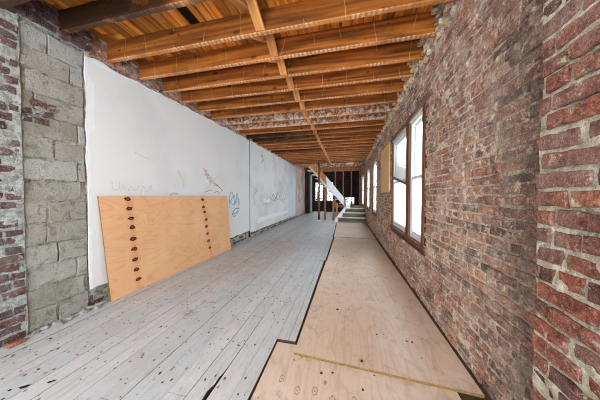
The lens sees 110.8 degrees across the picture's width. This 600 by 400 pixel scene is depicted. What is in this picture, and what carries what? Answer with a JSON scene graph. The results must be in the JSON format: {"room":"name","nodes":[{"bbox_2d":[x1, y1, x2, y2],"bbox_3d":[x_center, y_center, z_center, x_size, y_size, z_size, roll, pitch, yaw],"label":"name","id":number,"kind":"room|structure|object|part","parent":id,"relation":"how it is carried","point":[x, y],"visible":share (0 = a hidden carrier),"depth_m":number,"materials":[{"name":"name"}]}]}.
{"room":"building under renovation","nodes":[
{"label":"building under renovation","id":0,"kind":"room"},
{"bbox_2d":[8,0,91,53],"bbox_3d":[-2.736,-1.677,0.736,0.361,0.307,3.109,0,1,13],"label":"wall","id":1,"kind":"structure","parent":0,"point":[41,14],"depth_m":1.91,"materials":[{"name":"brick"}]},
{"bbox_2d":[0,8,304,347],"bbox_3d":[-1.261,-0.467,7.327,0.331,3.043,16.550,0,1,13],"label":"wall","id":2,"kind":"structure","parent":0,"point":[52,82],"depth_m":1.90,"materials":[{"name":"brick"}]},
{"bbox_2d":[83,56,249,289],"bbox_3d":[-1.848,-0.359,4.021,0.024,2.587,3.752,0,1,13],"label":"panel","id":3,"kind":"object","parent":2,"relation":"attached to","point":[140,141],"visible":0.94,"depth_m":2.88,"materials":[{"name":"white paint"}]},
{"bbox_2d":[249,141,249,236],"bbox_3d":[-1.447,-0.302,5.883,0.014,2.760,0.065,0,1,13],"label":"trim","id":4,"kind":"structure","parent":2,"relation":"attached to","point":[249,141],"depth_m":5.89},
{"bbox_2d":[250,141,288,231],"bbox_3d":[-0.985,-0.424,7.827,0.020,2.653,3.954,0,1,13],"label":"panel","id":5,"kind":"object","parent":2,"relation":"attached to","point":[269,193],"visible":0.99,"depth_m":7.10,"materials":[{"name":"white paint"}]},
{"bbox_2d":[288,163,295,218],"bbox_3d":[-0.396,-0.454,10.431,0.016,2.665,1.375,0,1,13],"label":"panel","id":6,"kind":"object","parent":2,"relation":"attached to","point":[291,168],"visible":1,"depth_m":10.45,"materials":[{"name":"white paint"}]},
{"bbox_2d":[295,167,304,216],"bbox_3d":[0.035,-0.461,12.329,0.017,2.708,2.484,0,1,13],"label":"panel","id":7,"kind":"object","parent":2,"relation":"attached to","point":[300,174],"visible":1,"depth_m":12.26,"materials":[{"name":"paint"}]},
{"bbox_2d":[43,0,430,167],"bbox_3d":[0.630,-1.988,6.861,4.210,0.120,17.150,0,1,13],"label":"ceiling","id":8,"kind":"structure","parent":0,"point":[212,9],"depth_m":2.11,"materials":[{"name":"brown wood"}]},
{"bbox_2d":[0,0,32,8],"bbox_3d":[-0.666,-1.654,1.248,3.546,0.272,0.050,0,1,13],"label":"joist","id":9,"kind":"object","parent":8,"relation":"attached to","point":[4,4],"visible":1,"depth_m":1.60,"materials":[{"name":"brown wood"}]},
{"bbox_2d":[58,0,209,33],"bbox_3d":[-0.583,-1.702,1.613,3.546,0.194,0.050,0,1,13],"label":"joist","id":10,"kind":"object","parent":8,"relation":"attached to","point":[97,13],"visible":0.98,"depth_m":1.85,"materials":[{"name":"brown wood"}]},
{"bbox_2d":[228,0,249,14],"bbox_3d":[-0.504,-1.701,1.810,0.080,0.200,0.373,0,1,13],"label":"strut","id":11,"kind":"object","parent":10,"relation":"attached to","point":[241,4],"visible":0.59,"depth_m":1.78,"materials":[{"name":"brown wood"}]},
{"bbox_2d":[246,0,264,30],"bbox_3d":[-0.415,-1.700,1.789,0.088,0.200,0.373,0,1,13],"label":"strut","id":12,"kind":"object","parent":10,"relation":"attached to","point":[252,5],"visible":1,"depth_m":1.85,"materials":[{"name":"brown wood"}]},
{"bbox_2d":[107,0,454,62],"bbox_3d":[-0.491,-1.703,2.020,3.546,0.212,0.050,0,1,13],"label":"joist","id":13,"kind":"object","parent":8,"relation":"attached to","point":[306,13],"visible":1,"depth_m":2.00,"materials":[{"name":"brown wood"}]},
{"bbox_2d":[251,36,266,42],"bbox_3d":[-0.417,-1.710,2.197,0.080,0.199,0.334,0,1,13],"label":"strut","id":14,"kind":"object","parent":13,"relation":"attached to","point":[261,39],"visible":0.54,"depth_m":2.16,"materials":[{"name":"brown wood"}]},
{"bbox_2d":[265,34,278,56],"bbox_3d":[-0.319,-1.710,2.174,0.088,0.199,0.334,0,1,13],"label":"strut","id":15,"kind":"object","parent":13,"relation":"attached to","point":[270,40],"visible":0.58,"depth_m":2.23,"materials":[{"name":"brown wood"}]},
{"bbox_2d":[139,11,436,80],"bbox_3d":[-0.407,-1.712,2.388,3.546,0.212,0.050,0,1,13],"label":"joist","id":16,"kind":"object","parent":8,"relation":"attached to","point":[420,25],"visible":0.98,"depth_m":2.27,"materials":[{"name":"brown wood"}]},
{"bbox_2d":[277,59,286,74],"bbox_3d":[-0.243,-1.718,2.538,0.088,0.198,0.322,0,1,13],"label":"strut","id":17,"kind":"object","parent":16,"relation":"attached to","point":[281,64],"visible":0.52,"depth_m":2.60,"materials":[{"name":"brown wood"}]},
{"bbox_2d":[163,39,423,92],"bbox_3d":[-0.327,-1.721,2.744,3.546,0.212,0.050,0,1,13],"label":"joist","id":18,"kind":"object","parent":8,"relation":"attached to","point":[405,51],"visible":0.98,"depth_m":2.64,"materials":[{"name":"brown wood"}]},
{"bbox_2d":[286,77,293,88],"bbox_3d":[-0.160,-1.727,2.888,0.088,0.198,0.312,0,1,13],"label":"strut","id":19,"kind":"object","parent":18,"relation":"attached to","point":[289,80],"visible":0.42,"depth_m":2.95,"materials":[{"name":"brown wood"}]},
{"bbox_2d":[181,62,413,102],"bbox_3d":[-0.248,-1.729,3.090,3.546,0.212,0.050,0,1,13],"label":"joist","id":20,"kind":"object","parent":8,"relation":"attached to","point":[397,70],"visible":0.73,"depth_m":2.99,"materials":[{"name":"brown wood"}]},
{"bbox_2d":[293,90,299,99],"bbox_3d":[-0.073,-1.735,3.246,0.088,0.199,0.338,0,1,13],"label":"strut","id":21,"kind":"object","parent":20,"relation":"attached to","point":[296,93],"visible":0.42,"depth_m":3.32,"materials":[{"name":"brown wood"}]},
{"bbox_2d":[197,78,404,111],"bbox_3d":[-0.163,-1.738,3.462,3.546,0.212,0.050,0,1,13],"label":"joist","id":22,"kind":"object","parent":8,"relation":"attached to","point":[393,85],"visible":0.7,"depth_m":3.37,"materials":[{"name":"brown wood"}]},
{"bbox_2d":[299,102,304,109],"bbox_3d":[0.017,-1.744,3.617,0.088,0.199,0.338,0,1,13],"label":"strut","id":23,"kind":"object","parent":22,"relation":"attached to","point":[302,105],"visible":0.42,"depth_m":3.70,"materials":[{"name":"brown wood"}]},
{"bbox_2d":[211,92,397,118],"bbox_3d":[-0.079,-1.747,3.835,3.546,0.212,0.050,0,1,13],"label":"joist","id":24,"kind":"object","parent":8,"relation":"attached to","point":[384,98],"visible":0.76,"depth_m":3.75,"materials":[{"name":"brown wood"}]},
{"bbox_2d":[222,103,393,124],"bbox_3d":[0.006,-1.756,4.207,3.546,0.212,0.050,0,1,13],"label":"joist","id":25,"kind":"object","parent":8,"relation":"attached to","point":[387,107],"visible":0.74,"depth_m":4.13,"materials":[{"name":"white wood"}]},
{"bbox_2d":[231,112,389,130],"bbox_3d":[0.090,-1.765,4.579,3.546,0.212,0.050,0,1,13],"label":"joist","id":26,"kind":"object","parent":8,"relation":"attached to","point":[381,115],"visible":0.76,"depth_m":4.50,"materials":[{"name":"white wood"}]},
{"bbox_2d":[239,119,385,134],"bbox_3d":[0.175,-1.774,4.952,3.546,0.212,0.050,0,1,13],"label":"joist","id":27,"kind":"object","parent":8,"relation":"attached to","point":[381,121],"visible":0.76,"depth_m":4.88,"materials":[{"name":"brown wood"}]},
{"bbox_2d":[246,125,383,138],"bbox_3d":[0.260,-1.783,5.324,3.546,0.212,0.050,0,1,13],"label":"joist","id":28,"kind":"object","parent":8,"relation":"attached to","point":[379,127],"visible":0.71,"depth_m":5.25,"materials":[{"name":"brown wood"}]},
{"bbox_2d":[253,130,380,141],"bbox_3d":[0.344,-1.792,5.697,3.546,0.212,0.050,0,1,13],"label":"joist","id":29,"kind":"object","parent":8,"relation":"attached to","point":[365,133],"visible":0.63,"depth_m":5.63,"materials":[{"name":"brown wood"}]},
{"bbox_2d":[258,135,378,144],"bbox_3d":[0.429,-1.801,6.069,3.546,0.212,0.050,0,1,13],"label":"joist","id":30,"kind":"object","parent":8,"relation":"attached to","point":[368,136],"visible":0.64,"depth_m":6.00,"materials":[{"name":"brown wood"}]},
{"bbox_2d":[263,139,375,147],"bbox_3d":[0.513,-1.810,6.441,3.546,0.212,0.050,0,1,13],"label":"joist","id":31,"kind":"object","parent":8,"relation":"attached to","point":[365,140],"visible":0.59,"depth_m":6.38,"materials":[{"name":"brown wood"}]},
{"bbox_2d":[267,142,374,150],"bbox_3d":[0.598,-1.819,6.814,3.546,0.212,0.050,0,1,13],"label":"joist","id":32,"kind":"object","parent":8,"relation":"attached to","point":[370,143],"visible":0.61,"depth_m":6.76,"materials":[{"name":"brown wood"}]},
{"bbox_2d":[271,145,372,152],"bbox_3d":[0.682,-1.828,7.186,3.546,0.212,0.050,0,1,13],"label":"joist","id":33,"kind":"object","parent":8,"relation":"attached to","point":[369,146],"visible":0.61,"depth_m":7.16,"materials":[{"name":"brown wood"}]},
{"bbox_2d":[275,148,371,154],"bbox_3d":[0.767,-1.837,7.559,3.546,0.212,0.050,0,1,13],"label":"joist","id":34,"kind":"object","parent":8,"relation":"attached to","point":[361,149],"visible":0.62,"depth_m":7.53,"materials":[{"name":"brown wood"}]},
{"bbox_2d":[278,150,370,156],"bbox_3d":[0.852,-1.846,7.931,3.546,0.212,0.050,0,1,13],"label":"joist","id":35,"kind":"object","parent":8,"relation":"attached to","point":[368,151],"visible":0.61,"depth_m":7.86,"materials":[{"name":"brown wood"}]},
{"bbox_2d":[281,153,368,157],"bbox_3d":[0.936,-1.855,8.303,3.546,0.212,0.050,0,1,13],"label":"joist","id":36,"kind":"object","parent":8,"relation":"attached to","point":[349,153],"visible":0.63,"depth_m":8.26,"materials":[{"name":"brown wood"}]},
{"bbox_2d":[284,155,367,159],"bbox_3d":[1.021,-1.864,8.676,3.546,0.212,0.050,0,1,13],"label":"joist","id":37,"kind":"object","parent":8,"relation":"attached to","point":[347,155],"visible":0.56,"depth_m":8.61,"materials":[{"name":"brown wood"}]},
{"bbox_2d":[286,156,366,160],"bbox_3d":[1.105,-1.873,9.048,3.546,0.212,0.050,0,1,13],"label":"joist","id":38,"kind":"object","parent":8,"relation":"attached to","point":[365,156],"visible":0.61,"depth_m":9.04,"materials":[{"name":"brown wood"}]},
{"bbox_2d":[288,158,366,161],"bbox_3d":[1.190,-1.882,9.421,3.546,0.212,0.050,0,1,13],"label":"joist","id":39,"kind":"object","parent":8,"relation":"attached to","point":[355,158],"visible":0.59,"depth_m":9.35,"materials":[{"name":"brown wood"}]},
{"bbox_2d":[291,160,365,163],"bbox_3d":[1.274,-1.891,9.793,3.546,0.212,0.050,0,1,13],"label":"joist","id":40,"kind":"object","parent":8,"relation":"attached to","point":[340,160],"visible":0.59,"depth_m":9.76,"materials":[{"name":"brown wood"}]},
{"bbox_2d":[293,161,363,164],"bbox_3d":[1.359,-1.900,10.165,3.546,0.212,0.050,0,1,13],"label":"joist","id":41,"kind":"object","parent":8,"relation":"attached to","point":[350,161],"visible":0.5,"depth_m":10.17,"materials":[{"name":"brown wood"}]},
{"bbox_2d":[309,166,360,171],"bbox_3d":[2.040,-1.947,13.163,3.546,0.258,0.060,0,1,13],"label":"beam","id":42,"kind":"structure","parent":8,"relation":"attached to","point":[326,169],"depth_m":13.03,"materials":[{"name":"brown wood"}]},
{"bbox_2d":[316,162,363,166],"bbox_3d":[2.046,-1.856,10.701,2.443,0.322,0.201,0,1,13],"label":"beam","id":43,"kind":"structure","parent":8,"relation":"attached to","point":[360,163],"depth_m":10.64,"materials":[{"name":"brown wood"}]},
{"bbox_2d":[0,211,491,399],"bbox_3d":[0.630,1.112,6.936,4.210,0.122,17.150,0,1,13],"label":"floor","id":44,"kind":"structure","parent":0,"point":[210,329],"depth_m":1.80,"materials":[{"name":"grey wood"}]},
{"bbox_2d":[3,338,26,348],"bbox_3d":[-2.319,1.163,1.686,0.078,0.036,0.106,0,1,13],"label":"fragment","id":45,"kind":"object","parent":44,"relation":"on","point":[14,343],"visible":1,"depth_m":1.67,"materials":[{"name":"orange brick"}]},
{"bbox_2d":[97,196,230,301],"bbox_3d":[-1.901,0.532,3.486,0.069,1.208,2.470,0,1,14],"label":"plywood sheet","id":46,"kind":"object","parent":44,"relation":"on","point":[147,240],"visible":1,"depth_m":2.93,"materials":[{"name":"beige wood"}]},
{"bbox_2d":[31,217,296,334],"bbox_3d":[-1.296,1.051,6.351,0.136,0.041,10.173,0,1,13],"label":"rubble","id":47,"kind":"object","parent":44,"relation":"on","point":[98,305],"visible":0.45,"depth_m":2.10,"materials":[{"name":"grey stone"}]},
{"bbox_2d":[317,162,320,220],"bbox_3d":[0.895,-0.399,9.696,0.180,2.767,0.180,0,1,13],"label":"support post","id":48,"kind":"object","parent":44,"relation":"on","point":[318,162],"visible":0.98,"depth_m":9.66,"materials":[{"name":"wood"}]},
{"bbox_2d":[324,189,325,219],"bbox_3d":[1.216,0.212,10.058,0.090,1.529,0.090,0,1,13],"label":"stud","id":49,"kind":"object","parent":44,"relation":"on","point":[324,189],"visible":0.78,"depth_m":10.01,"materials":[{"name":"brown wood"}]},
{"bbox_2d":[332,199,334,219],"bbox_3d":[1.615,0.469,9.974,0.090,1.019,0.090,0,1,13],"label":"stud","id":50,"kind":"object","parent":44,"relation":"on","point":[333,199],"visible":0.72,"depth_m":9.94,"materials":[{"name":"brown wood"}]},
{"bbox_2d":[307,164,365,221],"bbox_3d":[1.898,-0.429,11.016,2.820,2.766,3.460,0,1,13],"label":"staircase","id":51,"kind":"structure","parent":44,"relation":"on","point":[355,213],"depth_m":9.93,"materials":[{"name":"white wood"}]},
{"bbox_3d":[1.712,-0.417,10.007,0.913,1.501,0.030,0,1,13],"label":"panel","id":52,"kind":"part","parent":51,"relation":"part of","materials":[{"name":"white paint"}]},
{"bbox_2d":[343,167,343,206],"bbox_3d":[2.235,-0.664,10.708,0.052,2.049,0.090,0,1,13],"label":"stud","id":53,"kind":"object","parent":51,"relation":"on","point":[343,167],"visible":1,"depth_m":10.66,"materials":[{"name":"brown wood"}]},
{"bbox_2d":[351,167,351,206],"bbox_3d":[2.634,-0.662,10.618,0.052,2.049,0.090,0,1,13],"label":"stud","id":54,"kind":"object","parent":51,"relation":"on","point":[351,167],"visible":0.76,"depth_m":10.57,"materials":[{"name":"brown wood"}]},
{"bbox_2d":[359,167,359,206],"bbox_3d":[3.029,-0.660,10.528,0.052,2.049,0.090,0,1,13],"label":"stud","id":55,"kind":"object","parent":51,"relation":"on","point":[359,167],"visible":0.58,"depth_m":10.48,"materials":[{"name":"brown wood"}]},
{"bbox_2d":[336,222,368,227],"bbox_3d":[2.120,1.035,8.508,1.240,0.018,1.460,0,1,13],"label":"plywood sheet","id":56,"kind":"object","parent":44,"relation":"on","point":[339,224],"visible":0.88,"depth_m":8.36,"materials":[{"name":"beige wood"}]},
{"bbox_2d":[334,227,375,238],"bbox_3d":[1.757,1.074,6.864,1.200,0.019,1.930,0,1,13],"label":"plywood sheet","id":57,"kind":"object","parent":44,"relation":"on","point":[362,233],"visible":0.94,"depth_m":6.62,"materials":[{"name":"beige wood"}]},
{"bbox_2d":[251,342,460,399],"bbox_3d":[0.258,1.220,0.855,1.262,0.019,1.526,0,1,13],"label":"plywood sheet","id":58,"kind":"object","parent":44,"relation":"on","point":[286,375],"visible":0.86,"depth_m":1.35,"materials":[{"name":"beige wood"}]},
{"bbox_2d":[327,237,393,265],"bbox_3d":[1.318,1.123,4.841,1.160,0.019,2.270,0,1,13],"label":"plywood sheet","id":59,"kind":"object","parent":44,"relation":"on","point":[353,250],"visible":0.94,"depth_m":4.43,"materials":[{"name":"beige wood"}]},
{"bbox_2d":[294,261,484,397],"bbox_3d":[0.794,1.168,2.566,1.210,0.034,2.420,0,1,13],"label":"plywood sheet","id":60,"kind":"object","parent":44,"relation":"on","point":[361,316],"visible":1,"depth_m":1.84,"materials":[{"name":"beige wood"}]},
{"bbox_2d":[304,168,309,213],"bbox_3d":[0.473,-0.602,13.745,0.372,2.985,0.461,0,1,13],"label":"wall","id":61,"kind":"structure","parent":0,"point":[307,173],"depth_m":13.53,"materials":[{"name":"wood"}]},
{"bbox_2d":[310,171,358,211],"bbox_3d":[2.494,-0.660,15.105,4.210,3.034,0.312,0,1,13],"label":"wall","id":62,"kind":"structure","parent":0,"point":[330,175],"depth_m":14.87,"materials":[{"name":"brick"}]},
{"bbox_2d":[310,175,311,211],"bbox_3d":[0.818,-0.489,15.294,0.140,2.680,0.086,0,1,13],"label":"trim","id":63,"kind":"structure","parent":62,"relation":"attached to","point":[310,175],"depth_m":15.25,"materials":[{"name":"white paint"}]},
{"bbox_2d":[360,0,599,399],"bbox_3d":[2.457,-0.450,6.482,0.463,3.037,16.552,0,1,13],"label":"wall","id":64,"kind":"structure","parent":0,"point":[482,65],"depth_m":1.10,"materials":[{"name":"brick"}]},
{"bbox_2d":[362,176,363,204],"bbox_3d":[3.537,-0.512,11.457,0.080,1.610,1.230,0,1,13],"label":"window","id":65,"kind":"structure","parent":64,"relation":"in","point":[363,176],"depth_m":11.99,"materials":[{"name":"white glass"}]},
{"bbox_2d":[367,170,368,208],"bbox_3d":[2.875,-0.441,8.543,0.080,1.610,1.010,0,1,13],"label":"window","id":66,"kind":"structure","parent":64,"relation":"in","point":[368,170],"depth_m":8.98,"materials":[{"name":"white glass"}]},
{"bbox_2d":[366,168,369,210],"bbox_3d":[2.896,-0.418,8.523,0.230,1.695,1.140,0,1,13],"label":"trim","id":67,"kind":"structure","parent":64,"relation":"attached to","point":[369,168],"depth_m":8.74,"materials":[{"name":"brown wood"}]},
{"bbox_2d":[371,164,376,215],"bbox_3d":[2.444,-0.370,6.534,0.230,1.695,1.060,0,1,13],"label":"trim","id":68,"kind":"structure","parent":64,"relation":"attached to","point":[372,212],"depth_m":6.54,"materials":[{"name":"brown wood"}]},
{"bbox_2d":[373,161,376,212],"bbox_3d":[2.423,-0.393,6.554,0.080,1.610,0.930,0,1,13],"label":"window","id":69,"kind":"structure","parent":64,"relation":"in","point":[375,163],"depth_m":6.96,"materials":[{"name":"white glass"}]},
{"bbox_3d":[2.401,-0.034,6.567,0.030,0.800,0.840,0,1,13],"label":"sash","id":70,"kind":"part","parent":69,"relation":"part of","materials":[{"name":"white glass"}]},
{"bbox_2d":[381,142,390,191],"bbox_3d":[1.887,-0.666,4.592,0.016,0.980,1.060,0,1,13],"label":"plywood sheet","id":71,"kind":"object","parent":64,"relation":"attached to","point":[385,154],"visible":1,"depth_m":4.49,"materials":[{"name":"brown wood"}]},
{"bbox_2d":[393,132,405,231],"bbox_3d":[1.734,-0.298,3.520,0.080,1.585,0.955,0,1,13],"label":"window","id":72,"kind":"structure","parent":64,"relation":"in","point":[396,223],"depth_m":3.91,"materials":[{"name":"white paint"}]},
{"bbox_2d":[393,129,405,184],"bbox_3d":[1.704,-0.655,3.515,0.036,0.860,0.920,0,1,13],"label":"window blind","id":73,"kind":"object","parent":72,"relation":"attached to","point":[400,169],"visible":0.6,"depth_m":3.49,"materials":[{"name":"white fabric"}]},
{"bbox_3d":[1.704,-0.330,3.523,0.032,0.211,0.911,0,1,13],"label":"rail","id":74,"kind":"part","parent":73,"relation":"part of","materials":[{"name":"brown wood"}]},
{"bbox_3d":[1.712,0.056,3.533,0.030,0.788,0.865,0,1,13],"label":"sash","id":75,"kind":"part","parent":72,"relation":"part of","materials":[{"name":"white glass"}]},
{"bbox_3d":[1.746,-0.671,3.508,0.030,0.748,0.865,0,1,13],"label":"sash","id":76,"kind":"part","parent":72,"relation":"part of","materials":[{"name":"white glass"}]},
{"bbox_2d":[390,224,425,256],"bbox_3d":[1.671,0.559,3.152,0.230,0.110,1.860,0,1,13],"label":"trim","id":77,"kind":"structure","parent":64,"relation":"attached to","point":[414,243],"depth_m":2.79,"materials":[{"name":"brown wood"}]},
{"bbox_2d":[391,103,425,246],"bbox_3d":[1.636,-0.280,3.162,0.112,1.648,1.773,0,1,13],"label":"trim","id":78,"kind":"structure","parent":64,"relation":"attached to","point":[423,109],"depth_m":2.91,"materials":[{"name":"brown wood"}]},
{"bbox_2d":[390,89,432,142],"bbox_3d":[1.586,-1.136,3.126,0.028,0.060,2.054,0,1,13],"label":"trim","id":79,"kind":"structure","parent":64,"relation":"attached to","point":[430,93],"depth_m":2.67,"materials":[{"name":"brown wood"}]},
{"bbox_2d":[410,112,421,242],"bbox_3d":[1.535,-0.276,2.645,0.080,1.585,0.540,0,1,13],"label":"window","id":80,"kind":"structure","parent":64,"relation":"in","point":[417,122],"depth_m":2.84,"materials":[{"name":"white paint"}]},
{"bbox_3d":[1.514,0.077,2.658,0.030,0.788,0.450,0,1,13],"label":"sash","id":81,"kind":"part","parent":80,"relation":"part of","materials":[{"name":"white glass"}]},
{"bbox_3d":[1.547,-0.650,2.633,0.030,0.748,0.450,0,1,13],"label":"sash","id":82,"kind":"part","parent":80,"relation":"part of","materials":[{"name":"white glass"}]},
{"bbox_2d":[424,105,427,245],"bbox_3d":[1.417,-0.258,2.285,0.051,1.645,0.038,0,1,13],"label":"trim","id":83,"kind":"structure","parent":64,"relation":"attached to","point":[427,105],"depth_m":2.29,"materials":[{"name":"brown wood"}]},
{"label":"outside","id":84,"kind":"structure","parent":0,"visible":0},
{"bbox_2d":[345,198,353,203],"bbox_3d":[3.644,0.784,16.625,1.396,2.069,1.070,0,1,13],"label":"shrub","id":85,"kind":"object","parent":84,"point":[346,199],"visible":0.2,"depth_m":16.33,"materials":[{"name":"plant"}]},
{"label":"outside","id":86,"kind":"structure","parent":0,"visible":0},
{"bbox_2d":[316,183,332,199],"bbox_3d":[2.313,-0.138,21.008,3.915,3.702,3.304,0,1,13],"label":"tree","id":87,"kind":"object","parent":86,"point":[316,183],"visible":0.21,"depth_m":20.33,"materials":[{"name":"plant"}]}
]}

